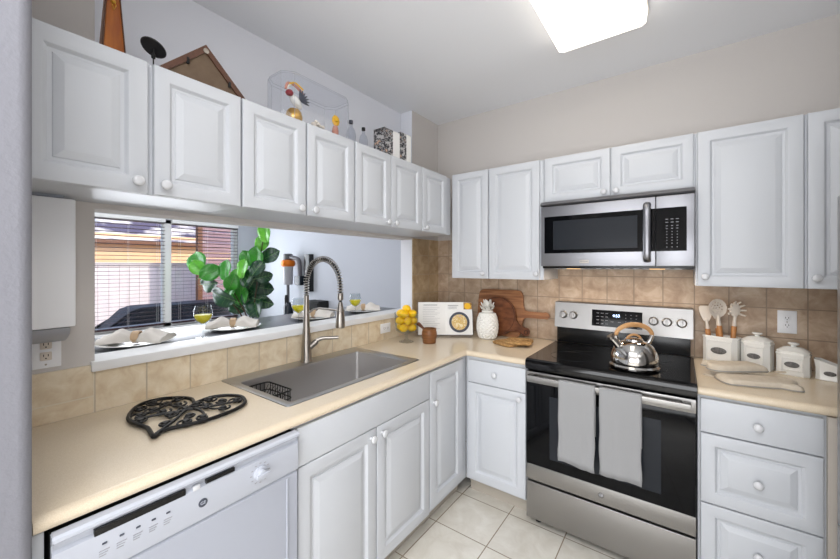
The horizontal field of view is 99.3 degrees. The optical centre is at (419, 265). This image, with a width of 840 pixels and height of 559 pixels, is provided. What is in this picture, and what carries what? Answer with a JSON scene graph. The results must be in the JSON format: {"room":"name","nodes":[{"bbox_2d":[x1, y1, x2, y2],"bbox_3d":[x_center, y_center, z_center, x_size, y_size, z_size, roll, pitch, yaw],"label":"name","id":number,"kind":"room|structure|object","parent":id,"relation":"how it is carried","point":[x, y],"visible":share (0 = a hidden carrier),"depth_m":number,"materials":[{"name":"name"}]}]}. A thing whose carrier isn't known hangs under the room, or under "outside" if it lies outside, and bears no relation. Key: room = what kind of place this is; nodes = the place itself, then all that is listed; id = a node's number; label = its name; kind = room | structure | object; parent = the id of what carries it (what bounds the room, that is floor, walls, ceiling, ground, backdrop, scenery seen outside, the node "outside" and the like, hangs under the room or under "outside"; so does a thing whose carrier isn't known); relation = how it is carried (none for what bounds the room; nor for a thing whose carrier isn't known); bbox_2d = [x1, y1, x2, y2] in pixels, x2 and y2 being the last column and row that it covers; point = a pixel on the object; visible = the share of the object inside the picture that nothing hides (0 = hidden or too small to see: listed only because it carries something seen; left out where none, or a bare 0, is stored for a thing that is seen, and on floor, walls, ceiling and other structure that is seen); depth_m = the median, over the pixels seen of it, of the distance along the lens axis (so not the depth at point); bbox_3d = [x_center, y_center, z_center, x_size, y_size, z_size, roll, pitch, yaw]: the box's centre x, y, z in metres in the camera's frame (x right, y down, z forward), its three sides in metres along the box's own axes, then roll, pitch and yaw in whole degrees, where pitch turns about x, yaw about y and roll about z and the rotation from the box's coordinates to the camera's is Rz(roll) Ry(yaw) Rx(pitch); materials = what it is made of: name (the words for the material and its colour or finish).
{"room":"kitchen","nodes":[
{"label":"kitchen","id":0,"kind":"room"},
{"bbox_2d":[0,0,31,558],"bbox_3d":[-1.091,0.102,0.859,0.688,2.690,0.141,0,0,36],"label":"wall","id":1,"kind":"structure","parent":0,"point":[15,15],"depth_m":0.69,"materials":[{"name":"grey"}]},
{"bbox_2d":[32,532,43,558],"bbox_3d":[-1.054,1.008,0.935,0.600,0.878,0.018,0,0,36],"label":"trim","id":2,"kind":"structure","parent":1,"relation":"attached to","point":[38,539],"depth_m":0.76,"materials":[{"name":"grey"}]},
{"bbox_2d":[96,219,256,334],"bbox_3d":[-4.179,0.102,3.082,0.120,2.690,5.970,0,0,36],"label":"wall","id":3,"kind":"structure","parent":0,"point":[246,236],"depth_m":5.20,"materials":[{"name":"grey"}]},
{"bbox_2d":[95,217,238,337],"bbox_3d":[-3.115,0.102,4.462,0.170,1.350,1.735,0,0,36],"label":"window","id":4,"kind":"structure","parent":3,"relation":"in","point":[165,268],"depth_m":4.43,"materials":[{"name":"white paint"}]},
{"bbox_2d":[95,213,165,331],"bbox_3d":[-3.346,0.067,4.093,0.058,1.300,0.725,0,0,36],"label":"window blind","id":5,"kind":"object","parent":4,"relation":"attached to","point":[103,215],"visible":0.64,"depth_m":4.09,"materials":[{"name":"white paint"}]},
{"bbox_2d":[171,220,238,323],"bbox_3d":[-2.850,0.067,4.773,0.058,1.300,0.820,0,0,36],"label":"window blind","id":6,"kind":"object","parent":4,"relation":"attached to","point":[175,222],"visible":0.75,"depth_m":4.70,"materials":[{"name":"white paint"}]},
{"bbox_2d":[186,227,279,317],"bbox_3d":[-2.248,0.472,4.285,1.133,1.949,0.443,0,0,-2],"label":"leaf plant","id":7,"kind":"object","parent":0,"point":[250,287],"visible":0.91,"depth_m":4.24,"materials":[{"name":"green plant"}]},
{"bbox_2d":[32,0,437,427],"bbox_3d":[-0.594,0.102,2.223,0.116,2.690,2.890,0,0,36],"label":"wall","id":8,"kind":"structure","parent":0,"point":[77,17],"depth_m":1.30,"materials":[{"name":"grey"}]},
{"bbox_2d":[32,341,60,369],"bbox_3d":[-1.261,0.285,1.203,0.008,0.118,0.075,0,0,36],"label":"wall outlet","id":9,"kind":"object","parent":8,"relation":"attached to","point":[44,355],"visible":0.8,"depth_m":1.20,"materials":[{"name":"white"}]},
{"bbox_2d":[40,342,51,349],"bbox_3d":[-1.260,0.266,1.202,0.003,0.028,0.028,0,0,36],"label":"socket","id":10,"kind":"object","parent":9,"relation":"attached to","point":[43,346],"depth_m":1.20,"materials":[{"name":"white"}]},
{"bbox_2d":[40,351,51,360],"bbox_3d":[-1.260,0.304,1.202,0.003,0.028,0.028,0,0,36],"label":"socket","id":11,"kind":"object","parent":9,"relation":"attached to","point":[44,355],"depth_m":1.20,"materials":[{"name":"white"}]},
{"bbox_2d":[32,192,75,343],"bbox_3d":[-1.228,0.009,1.151,0.120,0.500,0.153,0,0,36],"label":"wall box","id":12,"kind":"object","parent":8,"relation":"attached to","point":[53,216],"visible":0.49,"depth_m":1.14,"materials":[{"name":"white"}]},
{"bbox_2d":[32,327,69,343],"bbox_3d":[-1.232,0.230,1.149,0.118,0.058,0.137,0,0,36],"label":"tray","id":13,"kind":"object","parent":12,"relation":"on","point":[39,334],"depth_m":1.14,"materials":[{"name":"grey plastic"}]},
{"bbox_2d":[32,365,93,427],"bbox_3d":[-1.255,0.445,1.210,0.010,0.172,0.226,0,0,36],"label":"backsplash","id":14,"kind":"structure","parent":8,"relation":"attached to","point":[58,395],"depth_m":1.23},
{"bbox_2d":[32,18,240,213],"bbox_3d":[-0.997,-0.445,1.248,0.378,0.427,0.588,0,0,36],"label":"upper cabinet","id":15,"kind":"object","parent":8,"relation":"attached to","point":[111,126],"visible":0.95,"depth_m":1.11,"materials":[{"name":"grey"}]},
{"bbox_2d":[99,0,125,52],"bbox_3d":[-1.028,-0.824,1.190,0.072,0.330,0.072,0,0,36],"label":"obelisk","id":16,"kind":"object","parent":15,"relation":"on","point":[112,29],"visible":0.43,"depth_m":1.18,"materials":[{"name":"orange wood"}]},
{"bbox_2d":[140,36,165,63],"bbox_3d":[-0.925,-0.717,1.239,0.076,0.117,0.071,0,0,36],"label":"holder","id":17,"kind":"object","parent":15,"relation":"on","point":[150,45],"visible":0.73,"depth_m":1.23,"materials":[{"name":"grey"}]},
{"bbox_2d":[160,45,244,98],"bbox_3d":[-0.836,-0.750,1.373,0.065,0.182,0.370,0,0,36],"label":"frame","id":18,"kind":"object","parent":15,"relation":"on","point":[200,64],"visible":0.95,"depth_m":1.35,"materials":[{"name":"brown wood"}]},
{"bbox_2d":[90,308,399,371],"bbox_3d":[-0.677,0.365,2.107,0.158,0.036,1.923,0,0,36],"label":"trim","id":19,"kind":"structure","parent":8,"relation":"attached to","point":[121,358],"depth_m":1.65,"materials":[{"name":"white paint"}]},
{"bbox_2d":[94,313,417,411],"bbox_3d":[-0.516,0.458,2.222,0.010,0.148,2.280,0,0,36],"label":"backsplash","id":20,"kind":"structure","parent":8,"relation":"attached to","point":[119,386],"depth_m":1.63,"materials":[{"name":"tile"}]},
{"bbox_2d":[203,98,353,225],"bbox_3d":[-0.646,-0.445,1.728,0.378,0.427,0.600,0,0,36],"label":"upper cabinet","id":21,"kind":"object","parent":8,"relation":"attached to","point":[294,171],"visible":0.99,"depth_m":1.59,"materials":[{"name":"grey"}]},
{"bbox_2d":[268,70,348,138],"bbox_3d":[-0.564,-0.784,1.851,0.196,0.251,0.422,0,0,36],"label":"display case","id":22,"kind":"object","parent":21,"relation":"on","point":[347,105],"visible":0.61,"depth_m":1.88,"materials":[{"name":"clear plastic"}]},
{"bbox_2d":[285,82,308,120],"bbox_3d":[-0.604,-0.784,1.746,0.080,0.211,0.135,0,0,36],"label":"bird figurine","id":23,"kind":"object","parent":22,"relation":"in","point":[290,112],"visible":0.88,"depth_m":1.72,"materials":[{"name":"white ceramic"}]},
{"bbox_2d":[285,89,293,95],"bbox_3d":[-0.621,-0.824,1.697,0.038,0.032,0.037,0,0,36],"label":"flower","id":24,"kind":"object","parent":23,"relation":"on","point":[289,92],"depth_m":1.69,"materials":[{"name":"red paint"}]},
{"bbox_2d":[286,108,302,120],"bbox_3d":[-0.612,-0.720,1.734,0.080,0.082,0.080,0,0,36],"label":"ball","id":25,"kind":"object","parent":23,"relation":"on","point":[290,112],"depth_m":1.71,"materials":[{"name":"gold metal"}]},
{"bbox_2d":[311,120,324,128],"bbox_3d":[-0.534,-0.716,1.840,0.059,0.068,0.132,0,0,36],"label":"shell ornament","id":26,"kind":"object","parent":22,"relation":"in","point":[315,123],"visible":0.56,"depth_m":1.83,"materials":[{"name":"ceramic"}]},
{"bbox_2d":[332,115,339,134],"bbox_3d":[-0.461,-0.753,1.954,0.042,0.148,0.039,0,0,-15],"label":"flower ornament","id":27,"kind":"object","parent":22,"relation":"in","point":[335,120],"visible":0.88,"depth_m":1.94,"materials":[{"name":"ceramic"}]},
{"bbox_2d":[315,141,421,233],"bbox_3d":[-0.291,-0.445,2.215,0.378,0.427,0.604,0,0,36],"label":"upper cabinet","id":28,"kind":"object","parent":8,"relation":"attached to","point":[387,187],"visible":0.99,"depth_m":2.08,"materials":[{"name":"grey"}]},
{"bbox_2d":[374,127,399,157],"bbox_3d":[-0.213,-0.761,2.298,0.091,0.206,0.150,0,0,36],"label":"floral box","id":29,"kind":"object","parent":28,"relation":"on","point":[386,140],"visible":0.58,"depth_m":2.25,"materials":[{"name":"paper"}]},
{"bbox_2d":[398,132,410,162],"bbox_3d":[-0.130,-0.770,2.411,0.091,0.222,0.110,0,0,36],"label":"floral box","id":30,"kind":"object","parent":28,"relation":"on","point":[405,140],"visible":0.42,"depth_m":2.38,"materials":[{"name":"paper"}]},
{"bbox_2d":[380,322,389,333],"bbox_3d":[-0.248,0.447,2.573,0.008,0.068,0.105,0,0,36],"label":"wall outlet","id":31,"kind":"object","parent":8,"relation":"attached to","point":[384,328],"visible":1,"depth_m":2.57,"materials":[{"name":"white"}]},
{"bbox_2d":[401,110,411,308],"bbox_3d":[-0.111,-0.448,2.883,0.113,1.590,0.003,0,0,36],"label":"trim","id":32,"kind":"structure","parent":8,"relation":"attached to","point":[406,118],"depth_m":2.88,"materials":[{"name":"white"}]},
{"bbox_2d":[389,167,449,236],"bbox_3d":[0.002,-0.445,2.616,0.378,0.427,0.387,0,0,36],"label":"upper cabinet","id":33,"kind":"object","parent":8,"relation":"attached to","point":[435,186],"visible":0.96,"depth_m":2.50,"materials":[{"name":"grey"}]},
{"bbox_2d":[412,238,437,312],"bbox_3d":[0.049,0.081,2.996,0.010,0.604,0.363,0,0,36],"label":"trim","id":34,"kind":"structure","parent":8,"relation":"attached to","point":[424,252],"depth_m":2.97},
{"bbox_2d":[95,0,400,239],"bbox_3d":[-0.728,-0.727,2.152,0.019,1.032,1.952,0,0,36],"label":"wall","id":35,"kind":"structure","parent":0,"point":[181,27],"depth_m":1.90,"materials":[{"name":"white"}]},
{"bbox_2d":[257,227,400,317],"bbox_3d":[-1.120,0.102,4.470,3.384,2.690,0.120,0,0,36],"label":"wall","id":36,"kind":"structure","parent":0,"point":[370,268],"depth_m":4.26,"materials":[{"name":"grey"}]},
{"bbox_2d":[281,253,313,301],"bbox_3d":[-1.622,0.639,4.631,0.515,1.608,0.184,0,0,30],"label":"stick vacuum","id":37,"kind":"object","parent":36,"relation":"hanging from","point":[288,262],"visible":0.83,"depth_m":4.59,"materials":[{"name":"grey plastic"}]},
{"bbox_2d":[192,0,839,124],"bbox_3d":[-1.582,-1.303,1.186,6.610,0.120,5.970,0,0,36],"label":"ceiling","id":38,"kind":"structure","parent":0,"point":[441,61],"depth_m":1.97,"materials":[{"name":"white"}]},
{"bbox_2d":[530,0,648,52],"bbox_3d":[0.581,-1.205,1.364,0.424,0.074,1.218,0,0,36],"label":"ceiling light","id":39,"kind":"object","parent":38,"relation":"attached to","point":[571,24],"visible":1,"depth_m":1.69,"materials":[{"name":"white"}]},
{"bbox_2d":[389,477,696,558],"bbox_3d":[-1.570,1.497,1.177,6.580,0.100,5.970,0,0,36],"label":"floor","id":40,"kind":"structure","parent":0,"point":[471,523],"depth_m":1.92,"materials":[{"name":"tile"}]},
{"bbox_2d":[44,429,298,558],"bbox_3d":[-0.832,1.000,1.164,0.628,0.855,0.600,0,0,36],"label":"dishwasher","id":41,"kind":"object","parent":40,"relation":"on","point":[242,503],"visible":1,"depth_m":1.00,"materials":[{"name":"white"}]},
{"bbox_2d":[95,307,395,353],"bbox_3d":[-0.975,0.904,2.278,0.522,1.085,2.150,0,0,36],"label":"countertop","id":42,"kind":"structure","parent":40,"relation":"on","point":[197,331],"depth_m":2.04,"materials":[{"name":"stone"}]},
{"bbox_2d":[95,336,174,348],"bbox_3d":[-1.307,0.351,1.647,0.292,0.020,0.292,0,0,36],"label":"dinner plate","id":43,"kind":"object","parent":42,"relation":"on","point":[125,345],"visible":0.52,"depth_m":1.59,"materials":[{"name":"white ceramic"}]},
{"bbox_2d":[95,327,176,344],"bbox_3d":[-1.307,0.315,1.647,0.256,0.058,0.184,0,0,-14],"label":"cloth napkin","id":44,"kind":"object","parent":43,"relation":"on","point":[150,335],"visible":0.92,"depth_m":1.61,"materials":[{"name":"white fabric"}]},
{"bbox_2d":[130,330,141,342],"bbox_3d":[-1.307,0.327,1.647,0.032,0.058,0.058,0,0,-14],"label":"napkin ring","id":45,"kind":"object","parent":44,"relation":"on","point":[134,334],"visible":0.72,"depth_m":1.62,"materials":[{"name":"beige wood"}]},
{"bbox_2d":[193,307,212,336],"bbox_3d":[-1.091,0.280,1.796,0.084,0.164,0.084,0,0,36],"label":"wine glass","id":46,"kind":"object","parent":42,"relation":"on","point":[202,318],"visible":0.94,"depth_m":1.77,"materials":[{"name":"yellow"}]},
{"bbox_2d":[204,323,260,331],"bbox_3d":[-1.073,0.351,2.053,0.292,0.020,0.292,0,0,36],"label":"dinner plate","id":47,"kind":"object","parent":42,"relation":"on","point":[224,329],"visible":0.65,"depth_m":2.00,"materials":[{"name":"white ceramic"}]},
{"bbox_2d":[205,316,258,328],"bbox_3d":[-1.073,0.315,2.053,0.256,0.058,0.184,0,0,-19],"label":"cloth napkin","id":48,"kind":"object","parent":47,"relation":"on","point":[244,321],"visible":0.94,"depth_m":2.01,"materials":[{"name":"white fabric"}]},
{"bbox_2d":[229,318,236,327],"bbox_3d":[-1.073,0.327,2.053,0.032,0.058,0.058,0,0,-19],"label":"napkin ring","id":49,"kind":"object","parent":48,"relation":"on","point":[232,322],"visible":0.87,"depth_m":2.03,"materials":[{"name":"beige wood"}]},
{"bbox_2d":[291,304,303,312],"bbox_3d":[-0.750,0.280,2.207,0.084,0.164,0.084,0,0,36],"label":"wine glass","id":50,"kind":"object","parent":42,"relation":"on","point":[298,308],"visible":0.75,"depth_m":2.18,"materials":[{"name":"yellow"}]},
{"bbox_2d":[291,314,334,319],"bbox_3d":[-0.731,0.351,2.453,0.292,0.020,0.292,0,0,36],"label":"dinner plate","id":51,"kind":"object","parent":42,"relation":"on","point":[300,318],"visible":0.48,"depth_m":2.40,"materials":[{"name":"white ceramic"}]},
{"bbox_2d":[291,309,334,317],"bbox_3d":[-0.731,0.316,2.453,0.256,0.057,0.184,0,0,-4],"label":"cloth napkin","id":52,"kind":"object","parent":51,"relation":"on","point":[319,313],"visible":0.67,"depth_m":2.40,"materials":[{"name":"white fabric"}]},
{"bbox_2d":[345,308,380,312],"bbox_3d":[-0.450,0.351,2.830,0.292,0.020,0.292,0,0,36],"label":"dinner plate","id":53,"kind":"object","parent":42,"relation":"on","point":[354,311],"visible":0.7,"depth_m":2.73,"materials":[{"name":"white ceramic"}]},
{"bbox_2d":[346,302,379,310],"bbox_3d":[-0.450,0.316,2.830,0.256,0.056,0.184,0,0,-9],"label":"cloth napkin","id":54,"kind":"object","parent":53,"relation":"on","point":[370,306],"visible":0.86,"depth_m":2.79,"materials":[{"name":"white fabric"}]},
{"bbox_2d":[284,295,292,314],"bbox_3d":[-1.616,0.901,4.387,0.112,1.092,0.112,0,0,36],"label":"bottle","id":55,"kind":"object","parent":40,"relation":"on","point":[288,309],"visible":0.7,"depth_m":4.35,"materials":[{"name":"black plastic"}]},
{"bbox_2d":[309,300,328,309],"bbox_3d":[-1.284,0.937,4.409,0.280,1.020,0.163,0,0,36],"label":"chair","id":56,"kind":"object","parent":40,"relation":"on","point":[312,303],"visible":0.13,"depth_m":4.33,"materials":[{"name":"black"}]},
{"bbox_2d":[291,372,428,558],"bbox_3d":[-0.427,1.008,1.759,0.649,0.878,0.822,0,0,36],"label":"base cabinet","id":57,"kind":"object","parent":40,"relation":"on","point":[363,469],"visible":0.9,"depth_m":1.53,"materials":[{"name":"grey"}]},
{"bbox_2d":[418,356,465,528],"bbox_3d":[-0.057,1.008,2.267,0.649,0.878,0.430,0,0,36],"label":"base cabinet","id":58,"kind":"object","parent":40,"relation":"on","point":[447,382],"visible":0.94,"depth_m":2.05,"materials":[{"name":"grey"}]},
{"bbox_2d":[32,331,554,535],"bbox_3d":[-0.168,0.550,1.828,1.016,0.036,2.505,0,0,36],"label":"countertop","id":59,"kind":"structure","parent":58,"relation":"on","point":[84,464],"depth_m":1.12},
{"bbox_2d":[126,394,246,438],"bbox_3d":[-0.860,0.521,1.323,0.384,0.020,0.358,0,0,36],"label":"trivet","id":60,"kind":"object","parent":59,"relation":"on","point":[140,417],"visible":1,"depth_m":1.28,"materials":[{"name":"black metal"}]},
{"bbox_2d":[222,347,418,429],"bbox_3d":[-0.462,0.629,1.836,0.527,0.203,0.844,0,0,36],"label":"sink","id":61,"kind":"object","parent":59,"relation":"in","point":[333,371],"visible":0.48,"depth_m":1.94,"materials":[{"name":"silver metal"}]},
{"bbox_2d":[249,381,291,400],"bbox_3d":[-0.692,0.643,1.625,0.207,0.170,0.127,0,0,36],"label":"wire basket","id":62,"kind":"object","parent":61,"relation":"in","point":[287,391],"visible":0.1,"depth_m":1.67,"materials":[{"name":"black"}]},
{"bbox_2d":[300,256,344,362],"bbox_3d":[-0.490,0.238,1.940,0.334,0.581,0.170,0,0,36],"label":"kitchen faucet","id":63,"kind":"object","parent":59,"relation":"on","point":[307,345],"visible":1,"depth_m":1.95,"materials":[{"name":"silver metal"}]},
{"bbox_2d":[422,327,436,343],"bbox_3d":[0.065,0.481,2.470,0.106,0.101,0.106,0,0,36],"label":"mortar","id":64,"kind":"object","parent":59,"relation":"on","point":[429,334],"visible":0.98,"depth_m":2.43,"materials":[{"name":"brown wood"}]},
{"bbox_2d":[476,299,498,339],"bbox_3d":[0.494,0.388,2.617,0.163,0.288,0.162,0,0,36],"label":"jar","id":65,"kind":"object","parent":59,"relation":"on","point":[487,325],"visible":1,"depth_m":2.57,"materials":[{"name":"white ceramic"}]},
{"bbox_2d":[479,296,529,335],"bbox_3d":[0.632,0.380,2.688,0.408,0.296,0.066,0,0,36],"label":"cutting board","id":66,"kind":"object","parent":59,"relation":"on","point":[504,309],"visible":0.75,"depth_m":2.67,"materials":[{"name":"brown wood"}]},
{"bbox_2d":[493,339,522,346],"bbox_3d":[0.610,0.523,2.433,0.188,0.017,0.188,0,0,-24],"label":"woven trivet","id":67,"kind":"object","parent":59,"relation":"on","point":[501,342],"visible":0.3,"depth_m":2.38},
{"bbox_2d":[505,337,532,345],"bbox_3d":[0.665,0.506,2.399,0.178,0.017,0.178,0,0,24],"label":"woven trivet","id":68,"kind":"object","parent":67,"relation":"on","point":[511,340],"visible":1,"depth_m":2.36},
{"bbox_2d":[477,289,549,336],"bbox_3d":[0.693,0.357,2.693,0.561,0.349,0.073,0,0,36],"label":"cutting board","id":69,"kind":"object","parent":59,"relation":"on","point":[516,297],"visible":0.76,"depth_m":2.67,"materials":[{"name":"brown wood"}]},
{"bbox_3d":[-0.095,0.429,2.506,0.170,0.205,0.170,0,0,36],"label":"glass bowl","id":70,"kind":"object","parent":59,"relation":"on","visible":0},
{"bbox_2d":[399,324,407,331],"bbox_3d":[-0.112,0.428,2.468,0.054,0.055,0.074,0,0,40],"label":"lemon","id":71,"kind":"object","parent":70,"relation":"in","point":[403,328],"visible":0.94,"depth_m":2.45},
{"bbox_2d":[466,356,527,510],"bbox_3d":[0.619,1.008,2.384,0.398,0.878,0.649,0,0,36],"label":"base cabinet","id":72,"kind":"object","parent":40,"relation":"on","point":[496,391],"visible":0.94,"depth_m":2.14,"materials":[{"name":"grey"}]},
{"bbox_2d":[525,300,696,558],"bbox_3d":[1.078,0.846,2.023,0.760,1.203,0.702,0,0,36],"label":"range","id":73,"kind":"object","parent":40,"relation":"on","point":[656,519],"visible":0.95,"depth_m":1.80,"materials":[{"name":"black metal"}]},
{"bbox_2d":[558,379,595,473],"bbox_3d":[0.791,0.801,1.804,0.176,0.424,0.042,0,0,36],"label":"dish towel","id":74,"kind":"object","parent":73,"relation":"hanging from","point":[576,401],"visible":1,"depth_m":1.79,"materials":[{"name":"grey fabric"}]},
{"bbox_2d":[525,341,696,397],"bbox_3d":[1.070,0.547,2.012,0.760,0.064,0.599,0,0,36],"label":"cooktop","id":75,"kind":"object","parent":73,"relation":"in","point":[583,363],"depth_m":1.85,"materials":[{"name":"black"}]},
{"bbox_2d":[599,387,641,486],"bbox_3d":[0.947,0.799,1.690,0.180,0.420,0.042,0,0,36],"label":"dish towel","id":76,"kind":"object","parent":73,"relation":"hanging from","point":[620,411],"visible":1,"depth_m":1.67,"materials":[{"name":"grey fabric"}]},
{"bbox_2d":[607,322,660,372],"bbox_3d":[1.099,0.403,1.835,0.230,0.228,0.230,0,0,-37],"label":"tea kettle","id":77,"kind":"object","parent":73,"relation":"on","point":[633,354],"visible":1,"depth_m":1.77,"materials":[{"name":"silver metal"}]},
{"bbox_2d":[696,394,825,558],"bbox_3d":[1.566,1.008,1.692,0.412,0.878,0.649,0,0,36],"label":"base cabinet","id":78,"kind":"object","parent":40,"relation":"on","point":[761,469],"visible":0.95,"depth_m":1.46,"materials":[{"name":"grey"}]},
{"bbox_2d":[826,416,837,558],"bbox_3d":[1.555,0.958,1.347,0.024,0.778,0.019,0,0,36],"label":"trim","id":79,"kind":"structure","parent":78,"relation":"attached to","point":[831,422],"depth_m":1.34,"materials":[{"name":"beige"}]},
{"bbox_2d":[837,196,839,558],"bbox_3d":[1.422,0.592,0.574,0.800,1.650,0.875,0,0,36],"label":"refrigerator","id":80,"kind":"object","parent":40,"relation":"on","point":[838,198],"visible":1,"depth_m":1.15,"materials":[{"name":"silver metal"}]},
{"bbox_2d":[438,14,839,371],"bbox_3d":[1.389,0.102,2.329,2.960,2.690,0.120,0,0,36],"label":"wall","id":81,"kind":"structure","parent":0,"point":[792,71],"depth_m":2.18,"materials":[{"name":"grey"}]},
{"bbox_2d":[452,169,488,278],"bbox_3d":[0.447,-0.294,2.706,0.306,0.767,0.378,0,0,36],"label":"upper cabinet","id":82,"kind":"object","parent":81,"relation":"attached to","point":[470,190],"visible":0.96,"depth_m":2.57,"materials":[{"name":"grey"}]},
{"bbox_2d":[489,160,557,279],"bbox_3d":[0.723,-0.294,2.505,0.374,0.767,0.378,0,0,36],"label":"upper cabinet","id":83,"kind":"object","parent":81,"relation":"attached to","point":[516,191],"visible":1,"depth_m":2.37,"materials":[{"name":"grey"}]},
{"bbox_2d":[544,133,694,201],"bbox_3d":[1.184,-0.539,2.168,0.764,0.277,0.378,0,0,36],"label":"upper cabinet","id":84,"kind":"object","parent":81,"relation":"attached to","point":[665,163],"visible":0.98,"depth_m":2.00,"materials":[{"name":"grey"}]},
{"bbox_2d":[540,187,694,268],"bbox_3d":[1.158,-0.190,2.133,0.760,0.416,0.444,0,0,36],"label":"microwave","id":85,"kind":"object","parent":84,"relation":"attached to","point":[652,229],"visible":1,"depth_m":1.96,"materials":[{"name":"silver metal"}]},
{"bbox_2d":[438,240,836,370],"bbox_3d":[1.348,0.213,2.278,2.955,0.868,0.010,0,0,36],"label":"backsplash","id":86,"kind":"structure","parent":81,"relation":"attached to","point":[816,309],"depth_m":2.15,"materials":[{"name":"tile"}]},
{"bbox_2d":[693,114,803,288],"bbox_3d":[1.649,-0.288,1.828,0.386,0.779,0.378,0,0,36],"label":"upper cabinet","id":87,"kind":"object","parent":81,"relation":"attached to","point":[749,178],"visible":0.99,"depth_m":1.69,"materials":[{"name":"grey"}]},
{"bbox_2d":[777,310,796,333],"bbox_3d":[1.909,0.291,1.857,0.072,0.118,0.008,0,0,36],"label":"wall outlet","id":88,"kind":"object","parent":81,"relation":"attached to","point":[786,320],"visible":1,"depth_m":1.86,"materials":[{"name":"white"}]},
{"bbox_2d":[804,108,839,289],"bbox_3d":[2.117,-0.288,1.487,0.770,0.779,0.378,0,0,36],"label":"upper cabinet","id":89,"kind":"object","parent":81,"relation":"attached to","point":[821,128],"visible":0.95,"depth_m":1.56,"materials":[{"name":"grey"}]},
{"bbox_3d":[-7.729,1.697,8.911,12.470,0.200,18.000,0,0,36],"label":"ground","id":90,"kind":"structure","parent":0,"visible":0},
{"bbox_2d":[95,262,222,325],"bbox_3d":[-5.905,0.767,6.093,0.140,1.660,6.600,0,0,36],"label":"fence","id":91,"kind":"object","parent":90,"relation":"on","point":[121,278],"visible":0.16,"depth_m":6.73,"materials":[{"name":"white"}]},
{"bbox_2d":[95,219,230,262],"bbox_3d":[-10.120,-1.003,9.418,5.410,5.200,13.000,0,0,36],"label":"house","id":92,"kind":"object","parent":90,"relation":"on","point":[100,250],"visible":0.02,"depth_m":9.27,"materials":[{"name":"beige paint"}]},
{"bbox_2d":[95,299,230,328],"bbox_3d":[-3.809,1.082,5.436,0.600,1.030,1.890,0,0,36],"label":"car","id":93,"kind":"object","parent":90,"relation":"on","point":[127,310],"visible":0.3,"depth_m":5.12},
{"bbox_2d":[196,227,230,299],"bbox_3d":[-3.302,0.072,7.573,0.100,3.050,2.620,0,0,36],"label":"screen","id":94,"kind":"object","parent":90,"relation":"on","point":[212,254],"visible":0.09,"depth_m":6.71,"materials":[{"name":"brown"}]},
{"bbox_3d":[0.191,0.411,2.725,0.380,0.241,0.165,0,0,0],"label":"book stand","id":95,"kind":"object","parent":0,"visible":0},
{"bbox_2d":[418,302,472,334],"bbox_3d":[0.191,0.398,2.704,0.418,0.244,0.074,0,0,0],"label":"open cookbook","id":96,"kind":"object","parent":95,"relation":"on","point":[448,318],"visible":0.96,"depth_m":2.70,"materials":[{"name":"grey"}]},
{"bbox_2d":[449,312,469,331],"bbox_3d":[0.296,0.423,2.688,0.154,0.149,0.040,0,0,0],"label":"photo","id":97,"kind":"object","parent":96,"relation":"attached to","point":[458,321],"depth_m":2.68,"materials":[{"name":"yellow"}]},
{"bbox_2d":[452,314,466,329],"bbox_3d":[0.296,0.423,2.685,0.120,0.116,0.032,0,0,0],"label":"food photo","id":98,"kind":"object","parent":96,"relation":"attached to","point":[459,321],"depth_m":2.68},
{"bbox_3d":[2.034,1.008,1.351,0.745,0.878,0.649,0,0,36],"label":"cabinet","id":99,"kind":"object","parent":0,"visible":0},
{"bbox_2d":[693,357,836,416],"bbox_3d":[1.878,0.550,1.484,1.162,0.036,0.648,0,0,36],"label":"countertop","id":100,"kind":"structure","parent":99,"relation":"on","point":[819,396],"depth_m":1.50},
{"bbox_2d":[702,333,740,360],"bbox_3d":[1.642,0.456,1.944,0.095,0.152,0.154,0,0,-34],"label":"canister","id":101,"kind":"object","parent":100,"relation":"on","point":[725,348],"visible":0.84,"depth_m":1.91,"materials":[{"name":"white ceramic"}]},
{"bbox_2d":[699,306,711,334],"bbox_3d":[1.595,0.363,1.992,0.063,0.283,0.027,0,0,34],"label":"spatula","id":102,"kind":"object","parent":101,"relation":"in","point":[704,312],"visible":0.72,"depth_m":1.99,"materials":[{"name":"plastic"}]},
{"bbox_2d":[708,299,726,336],"bbox_3d":[1.613,0.341,1.933,0.099,0.326,0.027,0,0,8],"label":"skimmer","id":103,"kind":"object","parent":101,"relation":"in","point":[712,303],"visible":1,"depth_m":1.94,"materials":[{"name":"plastic"}]},
{"bbox_2d":[727,301,746,337],"bbox_3d":[1.692,0.345,1.912,0.094,0.318,0.031,0,0,6],"label":"server","id":104,"kind":"object","parent":101,"relation":"in","point":[734,310],"visible":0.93,"depth_m":1.91,"materials":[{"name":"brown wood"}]},
{"bbox_2d":[702,373,804,392],"bbox_3d":[1.503,0.518,1.608,0.334,0.026,0.169,0,0,16],"label":"oven mitt","id":105,"kind":"object","parent":100,"relation":"on","point":[742,380],"visible":1,"depth_m":1.57,"materials":[{"name":"fabric"}]},
{"bbox_2d":[700,360,786,372],"bbox_3d":[1.562,0.489,1.739,0.320,0.031,0.136,0,0,8],"label":"oven mitt","id":106,"kind":"object","parent":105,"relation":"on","point":[717,366],"visible":1,"depth_m":1.70,"materials":[{"name":"fabric"}]},
{"bbox_2d":[740,332,774,371],"bbox_3d":[1.748,0.437,1.852,0.099,0.189,0.119,0,0,-30],"label":"canister","id":107,"kind":"object","parent":100,"relation":"on","point":[755,348],"visible":0.86,"depth_m":1.82,"materials":[{"name":"white ceramic"}]},
{"bbox_2d":[775,342,811,377],"bbox_3d":[1.833,0.453,1.752,0.095,0.157,0.119,0,0,-36],"label":"canister","id":108,"kind":"object","parent":100,"relation":"on","point":[796,361],"visible":0.97,"depth_m":1.72,"materials":[{"name":"white ceramic"}]},
{"bbox_2d":[814,357,836,382],"bbox_3d":[1.912,0.485,1.667,0.078,0.093,0.097,0,0,-40],"label":"canister","id":109,"kind":"object","parent":100,"relation":"on","point":[826,370],"visible":0.98,"depth_m":1.66,"materials":[{"name":"white ceramic"}]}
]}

